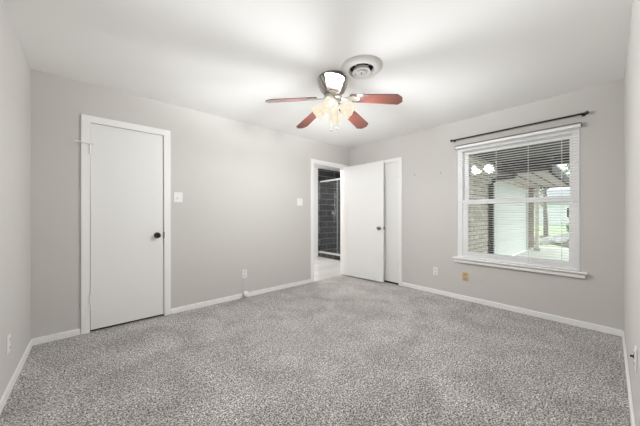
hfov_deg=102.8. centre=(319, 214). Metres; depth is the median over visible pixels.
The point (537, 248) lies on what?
timber post
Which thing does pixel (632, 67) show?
wall
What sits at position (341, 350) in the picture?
floor
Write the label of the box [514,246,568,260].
patio
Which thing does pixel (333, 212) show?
shower fixture
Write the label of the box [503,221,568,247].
lawn
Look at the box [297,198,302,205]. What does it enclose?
light switch
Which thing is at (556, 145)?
patio cover
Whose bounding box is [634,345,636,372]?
wall outlet
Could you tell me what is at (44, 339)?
baseboard
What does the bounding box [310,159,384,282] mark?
door
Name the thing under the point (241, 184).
wall
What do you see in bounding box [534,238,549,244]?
rock
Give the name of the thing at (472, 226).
brick wall
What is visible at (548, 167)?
overhang
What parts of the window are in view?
sash, sash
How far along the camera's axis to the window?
2.94 m
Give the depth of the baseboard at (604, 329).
2.95 m
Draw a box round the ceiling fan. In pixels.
[265,70,401,130]
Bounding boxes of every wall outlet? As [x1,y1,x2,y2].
[7,333,10,354]
[242,269,246,277]
[433,267,437,274]
[462,272,467,280]
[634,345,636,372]
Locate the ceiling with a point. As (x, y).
(448, 61)
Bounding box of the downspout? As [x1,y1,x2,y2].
[488,173,517,253]
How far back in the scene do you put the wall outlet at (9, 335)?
1.65 m
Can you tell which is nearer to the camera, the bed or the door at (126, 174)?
the door at (126, 174)
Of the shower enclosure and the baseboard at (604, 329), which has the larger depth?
the shower enclosure
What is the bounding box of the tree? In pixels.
[534,169,569,236]
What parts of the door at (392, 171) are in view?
panel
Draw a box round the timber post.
[534,186,540,250]
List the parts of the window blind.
ladder cord, rail, ladder cord, ladder cord, pull cord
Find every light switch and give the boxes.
[174,192,182,201]
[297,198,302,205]
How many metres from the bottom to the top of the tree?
4.022 m
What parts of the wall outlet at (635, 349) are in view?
plate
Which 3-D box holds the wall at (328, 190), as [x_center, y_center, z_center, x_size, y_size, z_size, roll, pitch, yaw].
[-0.959,-0.015,6.346,4.460,2.540,0.106,0,0,-41]
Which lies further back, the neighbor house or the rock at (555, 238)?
the neighbor house
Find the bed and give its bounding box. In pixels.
[534,235,568,246]
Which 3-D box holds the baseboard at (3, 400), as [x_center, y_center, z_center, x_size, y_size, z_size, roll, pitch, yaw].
[-1.395,1.124,0.957,0.013,0.062,3.466,0,0,-41]
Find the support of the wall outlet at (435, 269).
attached to the wall at (429, 196)
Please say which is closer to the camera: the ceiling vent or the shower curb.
the ceiling vent
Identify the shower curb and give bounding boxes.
[318,252,339,260]
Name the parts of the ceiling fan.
blade, blade, lamp shade, lamp shade, blade, lamp shade, lamp shade, blade, blade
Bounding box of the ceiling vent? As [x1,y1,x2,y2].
[341,55,382,79]
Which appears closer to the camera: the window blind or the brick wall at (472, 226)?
the window blind
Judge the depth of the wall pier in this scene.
9.79 m
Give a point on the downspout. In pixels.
(491, 206)
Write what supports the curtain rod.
attached to the wall at (429, 196)
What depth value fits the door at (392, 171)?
4.27 m
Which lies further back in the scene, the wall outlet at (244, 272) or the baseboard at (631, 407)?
the wall outlet at (244, 272)
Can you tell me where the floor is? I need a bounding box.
[0,257,630,425]
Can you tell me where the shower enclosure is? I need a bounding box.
[319,178,339,254]
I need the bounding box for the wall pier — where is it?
[519,188,533,248]
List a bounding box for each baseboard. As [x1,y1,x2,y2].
[0,339,32,413]
[33,279,310,345]
[402,282,621,336]
[622,331,635,425]
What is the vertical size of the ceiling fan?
0.498 m
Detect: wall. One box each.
[0,0,30,398]
[31,69,349,338]
[314,168,339,253]
[350,79,623,330]
[468,155,527,252]
[624,0,639,425]
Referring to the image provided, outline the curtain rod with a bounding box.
[450,111,588,141]
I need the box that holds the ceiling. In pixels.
[1,0,631,171]
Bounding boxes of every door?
[75,114,170,334]
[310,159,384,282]
[367,157,401,285]
[491,181,527,255]
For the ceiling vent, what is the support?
in the ceiling
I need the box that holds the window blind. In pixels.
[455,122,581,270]
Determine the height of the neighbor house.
4.800 m
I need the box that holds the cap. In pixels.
[243,290,248,296]
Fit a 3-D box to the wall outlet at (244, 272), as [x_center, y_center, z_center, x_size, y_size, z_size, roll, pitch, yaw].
[-1.052,0.823,3.566,0.070,0.115,0.010,0,0,-41]
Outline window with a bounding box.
[452,128,586,278]
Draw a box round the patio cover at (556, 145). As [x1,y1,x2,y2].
[473,139,569,170]
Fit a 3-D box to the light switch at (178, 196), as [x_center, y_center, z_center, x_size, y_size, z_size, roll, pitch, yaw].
[-1.671,-0.207,3.013,0.094,0.118,0.018,0,0,-41]
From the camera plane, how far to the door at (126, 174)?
2.68 m
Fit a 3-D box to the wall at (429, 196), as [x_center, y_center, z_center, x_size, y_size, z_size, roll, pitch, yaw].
[1.771,-0.065,3.753,0.120,2.440,3.466,0,0,-41]
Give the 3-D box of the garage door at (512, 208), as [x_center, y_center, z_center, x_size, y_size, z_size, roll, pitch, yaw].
[5.932,0.190,7.925,4.440,2.170,0.080,0,0,-41]
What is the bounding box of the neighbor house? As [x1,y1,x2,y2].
[534,189,569,224]
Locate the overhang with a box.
[500,165,569,188]
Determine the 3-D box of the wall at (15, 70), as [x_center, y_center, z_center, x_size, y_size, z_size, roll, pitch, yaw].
[-1.445,-0.015,0.913,0.120,2.540,3.706,0,0,-41]
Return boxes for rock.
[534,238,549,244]
[547,237,563,243]
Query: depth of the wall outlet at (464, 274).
3.44 m
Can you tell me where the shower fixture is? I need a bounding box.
[331,196,336,222]

